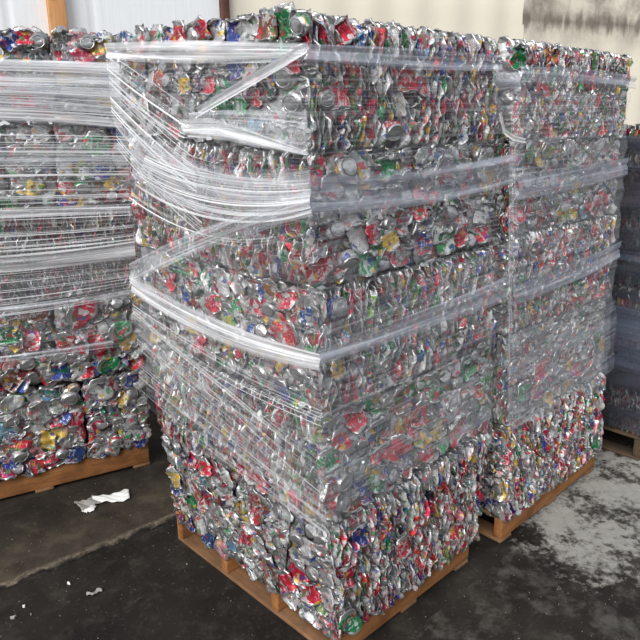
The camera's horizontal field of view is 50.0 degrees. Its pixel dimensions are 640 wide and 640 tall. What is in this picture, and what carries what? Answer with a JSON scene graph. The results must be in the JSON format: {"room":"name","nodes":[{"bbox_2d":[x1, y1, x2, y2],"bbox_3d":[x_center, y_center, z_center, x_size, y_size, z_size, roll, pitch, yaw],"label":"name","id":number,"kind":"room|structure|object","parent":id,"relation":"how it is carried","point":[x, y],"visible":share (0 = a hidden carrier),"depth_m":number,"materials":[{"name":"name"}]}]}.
{"room":"waste facility","nodes":[
{"label":"waste facility","id":0,"kind":"room"},
{"bbox_2d":[0,371,639,639],"bbox_3d":[0.060,0.284,4.967,20.000,0.010,20.000,-17,24,-41],"label":"floor","id":1,"kind":"structure","parent":0,"point":[52,541],"depth_m":2.69,"materials":[{"name":"concrete"}]},
{"bbox_2d":[0,442,149,498],"bbox_3d":[-1.538,0.643,3.651,1.022,0.135,0.902,-10,20,-27],"label":"wooden pallet","id":2,"kind":"object","parent":1,"relation":"on","point":[134,457],"visible":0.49,"depth_m":3.34,"materials":[{"name":"brown wood"}]},
{"bbox_2d":[0,414,32,480],"bbox_3d":[-1.673,0.504,3.237,0.526,0.444,0.484,-10,20,-27],"label":"bale","id":3,"kind":"object","parent":2,"relation":"on","point":[21,446],"visible":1,"depth_m":3.15,"materials":[{"name":"metal"}]},
{"bbox_2d":[0,376,123,480],"bbox_3d":[-1.330,0.449,3.403,0.578,0.444,0.471,-10,20,-27],"label":"bale","id":4,"kind":"object","parent":2,"relation":"on","point":[53,416],"visible":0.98,"depth_m":3.21,"materials":[{"name":"metal"}]},
{"bbox_2d":[0,288,98,393],"bbox_3d":[-1.396,0.064,3.252,0.618,0.433,0.464,-10,20,-26],"label":"bale","id":5,"kind":"object","parent":4,"relation":"on","point":[31,332],"visible":0.95,"depth_m":3.09,"materials":[{"name":"metal"}]},
{"bbox_2d":[0,209,24,306],"bbox_3d":[-1.507,-0.299,3.081,0.288,0.419,0.471,-9,19,-25],"label":"bale","id":6,"kind":"object","parent":5,"relation":"on","point":[4,229],"visible":0.73,"depth_m":2.96,"materials":[{"name":"metal"}]},
{"bbox_2d":[0,132,44,213],"bbox_3d":[-1.452,-0.680,3.006,0.400,0.384,0.456,-9,19,-25],"label":"bale","id":7,"kind":"object","parent":6,"relation":"on","point":[35,186],"visible":0.88,"depth_m":2.90,"materials":[{"name":"metal"}]},
{"bbox_2d":[10,206,66,302],"bbox_3d":[-1.329,-0.330,3.175,0.222,0.420,0.468,-10,20,-29],"label":"bale","id":8,"kind":"object","parent":5,"relation":"on","point":[23,226],"visible":0.71,"depth_m":3.01,"materials":[{"name":"metal"}]},
{"bbox_2d":[0,121,91,212],"bbox_3d":[-1.258,-0.712,3.107,0.351,0.390,0.456,-9,19,-24],"label":"bale","id":9,"kind":"object","parent":8,"relation":"on","point":[21,131],"visible":0.84,"depth_m":2.90,"materials":[{"name":"metal"}]},
{"bbox_2d":[0,25,96,122],"bbox_3d":[-1.302,-1.052,2.972,0.618,0.389,0.465,-9,19,-24],"label":"bale","id":10,"kind":"object","parent":9,"relation":"on","point":[21,43],"visible":0.73,"depth_m":2.80,"materials":[{"name":"metal"}]},
{"bbox_2d":[0,59,136,359],"bbox_3d":[-1.405,-0.412,2.869,1.234,1.325,0.467,-2,18,-6],"label":"wrap","id":11,"kind":"object","parent":5,"relation":"attached to","point":[127,251],"visible":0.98,"depth_m":2.92,"materials":[{"name":"clear plastic"}]},
{"bbox_2d":[75,367,151,458],"bbox_3d":[-1.090,0.408,3.530,0.334,0.440,0.464,-10,20,-27],"label":"bale","id":12,"kind":"object","parent":2,"relation":"on","point":[125,415],"visible":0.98,"depth_m":3.35,"materials":[{"name":"metal"}]},
{"bbox_2d":[44,281,148,381],"bbox_3d":[-1.112,0.021,3.402,0.450,0.419,0.465,-10,20,-26],"label":"bale","id":13,"kind":"object","parent":12,"relation":"on","point":[115,320],"visible":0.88,"depth_m":3.23,"materials":[{"name":"metal"}]},
{"bbox_2d":[50,203,109,297],"bbox_3d":[-1.156,-0.360,3.258,0.244,0.417,0.476,-9,19,-25],"label":"bale","id":14,"kind":"object","parent":13,"relation":"on","point":[65,224],"visible":0.69,"depth_m":3.10,"materials":[{"name":"metal"}]},
{"bbox_2d":[50,119,125,209],"bbox_3d":[-1.104,-0.737,3.183,0.322,0.389,0.466,-9,20,-26],"label":"bale","id":15,"kind":"object","parent":14,"relation":"on","point":[83,146],"visible":0.73,"depth_m":3.00,"materials":[{"name":"metal"}]},
{"bbox_2d":[48,25,126,117],"bbox_3d":[-1.054,-1.100,3.103,0.364,0.385,0.458,-10,20,-28],"label":"bale","id":16,"kind":"object","parent":15,"relation":"on","point":[63,46],"visible":0.59,"depth_m":2.90,"materials":[{"name":"metal"}]},
{"bbox_2d":[93,202,144,291],"bbox_3d":[-0.996,-0.386,3.346,0.210,0.419,0.464,-10,20,-26],"label":"bale","id":17,"kind":"object","parent":13,"relation":"on","point":[133,220],"visible":0.59,"depth_m":3.17,"materials":[{"name":"metal"}]},
{"bbox_2d":[105,118,138,204],"bbox_3d":[-0.976,-0.766,3.253,0.161,0.385,0.449,-10,20,-27],"label":"bale","id":18,"kind":"object","parent":17,"relation":"on","point":[127,182],"visible":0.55,"depth_m":3.08,"materials":[{"name":"metal"}]},
{"bbox_2d":[86,588,101,594],"bbox_3d":[-0.855,1.029,2.597,0.057,0.011,0.028,-11,20,-29],"label":"foil","id":19,"kind":"object","parent":1,"relation":"on","point":[97,589],"visible":1,"depth_m":2.59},
{"bbox_2d":[74,489,129,512],"bbox_3d":[-1.009,0.836,3.209,0.248,0.017,0.131,-12,21,-33],"label":"paper scrap","id":20,"kind":"object","parent":1,"relation":"on","point":[88,505],"visible":1,"depth_m":3.20,"materials":[{"name":"white paper"}]},
{"bbox_2d":[17,483,627,638],"bbox_3d":[0.055,1.012,2.647,3.564,0.004,1.532,-1,18,-1],"label":"grit","id":21,"kind":"object","parent":1,"relation":"on","point":[95,483],"visible":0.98,"depth_m":2.64,"materials":[{"name":"grey gravel"}]},
{"bbox_2d":[177,520,468,639],"bbox_3d":[-0.005,0.895,2.820,0.748,0.125,0.957,-17,24,-41],"label":"wooden pallet","id":22,"kind":"object","parent":1,"relation":"on","point":[230,568],"visible":0.22,"depth_m":2.56,"materials":[{"name":"brown wood"}]},
{"bbox_2d":[161,432,245,568],"bbox_3d":[-0.397,0.671,2.717,0.238,0.424,0.528,-17,24,-41],"label":"bale","id":23,"kind":"object","parent":22,"relation":"on","point":[202,490],"visible":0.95,"depth_m":2.63,"materials":[{"name":"metal"}]},
{"bbox_2d":[150,344,193,450],"bbox_3d":[-0.420,0.251,2.760,0.462,0.398,0.278,-17,24,-41],"label":"bale","id":24,"kind":"object","parent":23,"relation":"on","point":[171,428],"visible":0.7,"depth_m":2.62,"materials":[{"name":"metal"}]},
{"bbox_2d":[143,246,227,371],"bbox_3d":[-0.429,-0.069,2.509,0.247,0.408,0.494,-17,24,-41],"label":"bale","id":25,"kind":"object","parent":24,"relation":"on","point":[184,282],"visible":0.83,"depth_m":2.43,"materials":[{"name":"metal"}]},
{"bbox_2d":[127,135,221,253],"bbox_3d":[-0.447,-0.481,2.534,0.465,0.411,0.291,-17,24,-41],"label":"bale","id":26,"kind":"object","parent":25,"relation":"on","point":[153,231],"visible":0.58,"depth_m":2.40,"materials":[{"name":"metal"}]},
{"bbox_2d":[117,15,211,142],"bbox_3d":[-0.435,-0.781,2.257,0.239,0.373,0.589,-17,24,-41],"label":"bale","id":27,"kind":"object","parent":26,"relation":"on","point":[181,79],"visible":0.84,"depth_m":2.19,"materials":[{"name":"metal"}]},
{"bbox_2d":[161,137,273,265],"bbox_3d":[-0.278,-0.426,2.372,0.463,0.410,0.256,-17,24,-41],"label":"bale","id":28,"kind":"object","parent":25,"relation":"on","point":[206,252],"visible":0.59,"depth_m":2.23,"materials":[{"name":"metal"}]},
{"bbox_2d":[186,358,233,470],"bbox_3d":[-0.249,0.301,2.594,0.456,0.396,0.275,-17,24,-41],"label":"bale","id":29,"kind":"object","parent":23,"relation":"on","point":[216,419],"visible":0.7,"depth_m":2.45,"materials":[{"name":"metal"}]},
{"bbox_2d":[230,480,382,639],"bbox_3d":[-0.041,0.772,2.378,0.262,0.425,0.554,-17,24,-41],"label":"bale","id":30,"kind":"object","parent":22,"relation":"on","point":[333,581],"visible":0.96,"depth_m":2.25,"materials":[{"name":"metal"}]},
{"bbox_2d":[225,374,278,494],"bbox_3d":[-0.092,0.348,2.435,0.458,0.394,0.257,-17,24,-41],"label":"bale","id":31,"kind":"object","parent":30,"relation":"on","point":[252,402],"visible":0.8,"depth_m":2.28,"materials":[{"name":"metal"}]},
{"bbox_2d":[268,376,432,527],"bbox_3d":[0.104,0.389,2.295,0.541,0.399,0.295,-17,24,-41],"label":"bale","id":32,"kind":"object","parent":30,"relation":"on","point":[363,448],"visible":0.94,"depth_m":2.16,"materials":[{"name":"metal"}]},
{"bbox_2d":[204,268,391,416],"bbox_3d":[-0.074,0.017,2.223,0.351,0.408,0.576,-17,24,-41],"label":"bale","id":33,"kind":"object","parent":32,"relation":"on","point":[307,318],"visible":0.84,"depth_m":2.06,"materials":[{"name":"metal"}]},
{"bbox_2d":[206,141,326,278],"bbox_3d":[-0.123,-0.379,2.221,0.242,0.400,0.462,16,24,42],"label":"bale","id":34,"kind":"object","parent":33,"relation":"on","point":[240,254],"visible":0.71,"depth_m":2.07,"materials":[{"name":"metal"}]},
{"bbox_2d":[104,41,525,538],"bbox_3d":[0.010,-0.231,2.518,1.069,1.493,1.086,-17,24,-41],"label":"wrap","id":35,"kind":"object","parent":33,"relation":"attached to","point":[260,342],"visible":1,"depth_m":2.05,"materials":[{"name":"clear plastic"}]},
{"bbox_2d":[253,147,432,290],"bbox_3d":[0.083,-0.328,2.077,0.562,0.398,0.303,-17,24,-41],"label":"bale","id":36,"kind":"object","parent":33,"relation":"on","point":[326,247],"visible":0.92,"depth_m":1.94,"materials":[{"name":"metal"}]},
{"bbox_2d":[187,1,370,154],"bbox_3d":[-0.130,-0.679,1.974,0.273,0.378,0.554,-17,24,-41],"label":"bale","id":37,"kind":"object","parent":36,"relation":"on","point":[330,99],"visible":0.85,"depth_m":1.82,"materials":[{"name":"metal"}]},
{"bbox_2d":[359,17,427,150],"bbox_3d":[0.047,-0.706,2.096,0.514,0.359,0.278,12,22,35],"label":"bale","id":38,"kind":"object","parent":36,"relation":"on","point":[390,91],"visible":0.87,"depth_m":1.95,"materials":[{"name":"metal"}]},
{"bbox_2d":[369,267,419,391],"bbox_3d":[0.089,-0.015,2.328,0.243,0.390,0.499,-17,24,-41],"label":"bale","id":39,"kind":"object","parent":32,"relation":"on","point":[397,289],"visible":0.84,"depth_m":2.16,"materials":[{"name":"metal"}]},
{"bbox_2d":[373,472,420,614],"bbox_3d":[0.122,0.727,2.515,0.248,0.434,0.538,-16,23,-40],"label":"bale","id":40,"kind":"object","parent":22,"relation":"on","point":[398,512],"visible":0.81,"depth_m":2.35,"materials":[{"name":"metal"}]},
{"bbox_2d":[411,450,463,585],"bbox_3d":[0.264,0.683,2.650,0.537,0.441,0.301,15,24,41],"label":"bale","id":41,"kind":"object","parent":22,"relation":"on","point":[431,543],"visible":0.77,"depth_m":2.49,"materials":[{"name":"metal"}]},
{"bbox_2d":[410,341,493,468],"bbox_3d":[0.427,0.288,2.573,0.484,0.401,0.274,-17,24,-41],"label":"bale","id":42,"kind":"object","parent":41,"relation":"on","point":[459,408],"visible":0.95,"depth_m":2.48,"materials":[{"name":"metal"}]},
{"bbox_2d":[387,254,464,374],"bbox_3d":[0.259,-0.064,2.480,0.278,0.390,0.497,-17,24,-41],"label":"bale","id":43,"kind":"object","parent":42,"relation":"on","point":[440,341],"visible":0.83,"depth_m":2.31,"materials":[{"name":"metal"}]},
{"bbox_2d":[369,142,496,266],"bbox_3d":[0.393,-0.414,2.354,0.479,0.392,0.269,-17,24,-41],"label":"bale","id":44,"kind":"object","parent":43,"relation":"on","point":[465,221],"visible":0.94,"depth_m":2.26,"materials":[{"name":"metal"}]},
{"bbox_2d":[407,26,463,148],"bbox_3d":[0.211,-0.754,2.256,0.285,0.358,0.497,-17,24,-41],"label":"bale","id":45,"kind":"object","parent":44,"relation":"on","point":[435,114],"visible":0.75,"depth_m":2.09,"materials":[{"name":"metal"}]},
{"bbox_2d":[453,32,498,145],"bbox_3d":[0.368,-0.798,2.400,0.254,0.351,0.493,-17,24,-41],"label":"bale","id":46,"kind":"object","parent":44,"relation":"on","point":[477,121],"visible":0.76,"depth_m":2.23,"materials":[{"name":"metal"}]},
{"bbox_2d":[449,245,497,355],"bbox_3d":[0.421,-0.117,2.630,0.245,0.388,0.495,-15,23,-39],"label":"bale","id":47,"kind":"object","parent":42,"relation":"on","point":[476,320],"visible":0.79,"depth_m":2.46,"materials":[{"name":"metal"}]},
{"bbox_2d":[448,432,492,560],"bbox_3d":[0.421,0.629,2.800,0.333,0.446,0.533,-17,24,-41],"label":"bale","id":48,"kind":"object","parent":22,"relation":"on","point":[470,458],"visible":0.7,"depth_m":2.63,"materials":[{"name":"metal"}]},
{"bbox_2d":[478,454,594,542],"bbox_3d":[0.750,0.690,3.444,0.862,0.125,0.902,-17,24,-41],"label":"wooden pallet","id":49,"kind":"object","parent":1,"relation":"on","point":[499,531],"visible":0.17,"depth_m":2.99,"materials":[{"name":"brown wood"}]},
{"bbox_2d":[480,410,536,522],"bbox_3d":[0.676,0.564,3.006,0.285,0.432,0.538,-17,24,-41],"label":"bale","id":50,"kind":"object","parent":49,"relation":"on","point":[508,488],"visible":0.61,"depth_m":2.84,"materials":[{"name":"metal"}]},
{"bbox_2d":[527,396,564,500],"bbox_3d":[0.854,0.522,3.164,0.290,0.422,0.520,-17,24,-41],"label":"bale","id":51,"kind":"object","parent":49,"relation":"on","point":[548,432],"visible":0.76,"depth_m":3.00,"materials":[{"name":"metal"}]},
{"bbox_2d":[477,314,560,425],"bbox_3d":[0.820,0.187,2.918,0.480,0.413,0.282,-17,24,-41],"label":"bale","id":52,"kind":"object","parent":51,"relation":"on","point":[526,369],"visible":0.65,"depth_m":2.79,"materials":[{"name":"metal"}]},
{"bbox_2d":[489,229,543,335],"bbox_3d":[0.643,-0.193,2.823,0.256,0.409,0.507,-17,24,-41],"label":"bale","id":53,"kind":"object","parent":52,"relation":"on","point":[518,258],"visible":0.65,"depth_m":2.64,"materials":[{"name":"metal"}]},
{"bbox_2d":[493,223,574,323],"bbox_3d":[0.815,-0.234,2.968,0.253,0.407,0.477,-17,24,-41],"label":"bale","id":54,"kind":"object","parent":52,"relation":"on","point":[556,248],"visible":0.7,"depth_m":2.81,"materials":[{"name":"metal"}]},
{"bbox_2d":[487,136,577,234],"bbox_3d":[0.802,-0.546,2.730,0.531,0.364,0.280,-17,24,-41],"label":"bale","id":55,"kind":"object","parent":54,"relation":"on","point":[538,203],"visible":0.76,"depth_m":2.58,"materials":[{"name":"metal"}]},
{"bbox_2d":[492,36,560,141],"bbox_3d":[0.645,-0.880,2.645,0.343,0.366,0.499,-15,22,-38],"label":"bale","id":56,"kind":"object","parent":55,"relation":"on","point":[523,109],"visible":0.46,"depth_m":2.45,"materials":[{"name":"metal"}]},
{"bbox_2d":[542,43,585,140],"bbox_3d":[0.801,-0.917,2.785,0.279,0.356,0.487,-17,24,-41],"label":"bale","id":57,"kind":"object","parent":55,"relation":"on","point":[566,95],"visible":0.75,"depth_m":2.63,"materials":[{"name":"metal"}]},
{"bbox_2d":[557,383,585,482],"bbox_3d":[1.006,0.475,3.305,0.521,0.420,0.276,15,23,40],"label":"bale","id":58,"kind":"object","parent":49,"relation":"on","point":[572,442],"visible":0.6,"depth_m":3.15,"materials":[{"name":"metal"}]},
{"bbox_2d":[556,299,605,394],"bbox_3d":[1.148,0.094,3.218,0.478,0.413,0.256,-17,24,-41],"label":"bale","id":59,"kind":"object","parent":58,"relation":"on","point":[581,339],"visible":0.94,"depth_m":3.12,"materials":[{"name":"metal"}]},
{"bbox_2d":[562,218,597,313],"bbox_3d":[0.989,-0.282,3.132,0.480,0.404,0.289,15,23,40],"label":"bale","id":60,"kind":"object","parent":59,"relation":"on","point":[579,294],"visible":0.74,"depth_m":2.96,"materials":[{"name":"metal"}]},
{"bbox_2d":[495,73,634,303],"bbox_3d":[0.889,-0.353,3.002,0.980,1.408,0.589,-17,24,-41],"label":"wrap","id":61,"kind":"object","parent":60,"relation":"attached to","point":[506,83],"visible":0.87,"depth_m":2.82,"materials":[{"name":"clear plastic"}]},
{"bbox_2d":[587,213,616,303],"bbox_3d":[1.130,-0.320,3.262,0.225,0.401,0.480,-17,24,-41],"label":"bale","id":62,"kind":"object","parent":59,"relation":"on","point":[604,226],"visible":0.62,"depth_m":3.11,"materials":[{"name":"metal"}]},
{"bbox_2d":[537,136,622,223],"bbox_3d":[1.113,-0.627,3.003,0.464,0.364,0.250,-17,24,-41],"label":"bale","id":63,"kind":"object","parent":62,"relation":"on","point":[593,191],"visible":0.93,"depth_m":2.92,"materials":[{"name":"metal"}]},
{"bbox_2d":[570,48,611,139],"bbox_3d":[0.974,-0.964,2.950,0.260,0.356,0.488,-15,23,-38],"label":"bale","id":64,"kind":"object","parent":63,"relation":"on","point":[596,64],"visible":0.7,"depth_m":2.79,"materials":[{"name":"metal"}]},
{"bbox_2d":[601,51,633,137],"bbox_3d":[1.128,-1.005,3.090,0.243,0.356,0.481,-16,23,-40],"label":"bale","id":65,"kind":"object","parent":63,"relation":"on","point":[615,103],"visible":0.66,"depth_m":2.93,"materials":[{"name":"metal"}]},
{"bbox_2d":[578,372,605,465],"bbox_3d":[1.166,0.433,3.451,0.301,0.416,0.524,-17,24,-41],"label":"bale","id":66,"kind":"object","parent":49,"relation":"on","point":[593,423],"visible":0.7,"depth_m":3.29,"materials":[{"name":"metal"}]},
{"bbox_2d":[601,423,639,460],"bbox_3d":[1.643,0.471,4.101,0.902,0.130,0.902,-17,24,-41],"label":"wooden pallet","id":67,"kind":"object","parent":1,"relation":"on","point":[634,453],"visible":0.09,"depth_m":3.58,"materials":[{"name":"brown wood"}]},
{"bbox_2d":[603,364,639,434],"bbox_3d":[1.628,0.332,3.725,0.483,0.412,0.493,-17,24,-41],"label":"bale","id":68,"kind":"object","parent":67,"relation":"on","point":[622,395],"visible":0.12,"depth_m":3.52,"materials":[{"name":"metal"}]},
{"bbox_2d":[604,283,639,347],"bbox_3d":[1.615,-0.029,3.606,0.500,0.406,0.469,15,24,41],"label":"bale","id":69,"kind":"object","parent":68,"relation":"on","point":[625,303],"visible":0.05,"depth_m":3.40,"materials":[{"name":"metal"}]},
{"bbox_2d":[580,136,639,433],"bbox_3d":[1.768,-0.239,3.703,0.941,1.502,0.555,-17,24,-41],"label":"wrap","id":70,"kind":"object","parent":69,"relation":"attached to","point":[621,321],"visible":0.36,"depth_m":3.38,"materials":[{"name":"clear plastic"}]},
{"bbox_2d":[611,218,639,288],"bbox_3d":[1.612,-0.403,3.521,0.484,0.399,0.496,-17,24,-41],"label":"bale","id":71,"kind":"object","parent":69,"relation":"on","point":[621,284],"visible":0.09,"depth_m":3.39,"materials":[{"name":"metal"}]},
{"bbox_2d":[618,123,639,166],"bbox_3d":[1.615,-0.777,3.418,0.483,0.413,0.477,-17,24,-41],"label":"bale","id":72,"kind":"object","parent":71,"relation":"on","point":[631,158],"visible":0.16,"depth_m":3.25,"materials":[{"name":"metal"}]},
{"bbox_2d":[0,0,639,371],"bbox_3d":[0.247,-1.634,5.054,12.506,3.600,0.137,-10,20,-27],"label":"wall","id":73,"kind":"structure","parent":0,"point":[613,26],"depth_m":5.15,"materials":[{"name":"beige concrete"}]},
{"bbox_2d":[46,0,73,120],"bbox_3d":[-1.497,-1.301,4.053,0.097,3.600,0.070,-10,20,-27],"label":"trim","id":74,"kind":"structure","parent":73,"relation":"attached to","point":[56,9],"depth_m":3.88,"materials":[{"name":"orange wood"}]},
{"bbox_2d":[219,0,229,20],"bbox_3d":[-0.603,-1.458,4.523,0.053,3.600,0.060,-10,20,-27],"label":"trim","id":75,"kind":"structure","parent":73,"relation":"attached to","point":[224,7],"depth_m":4.34,"materials":[{"name":"brown wood"}]}
]}

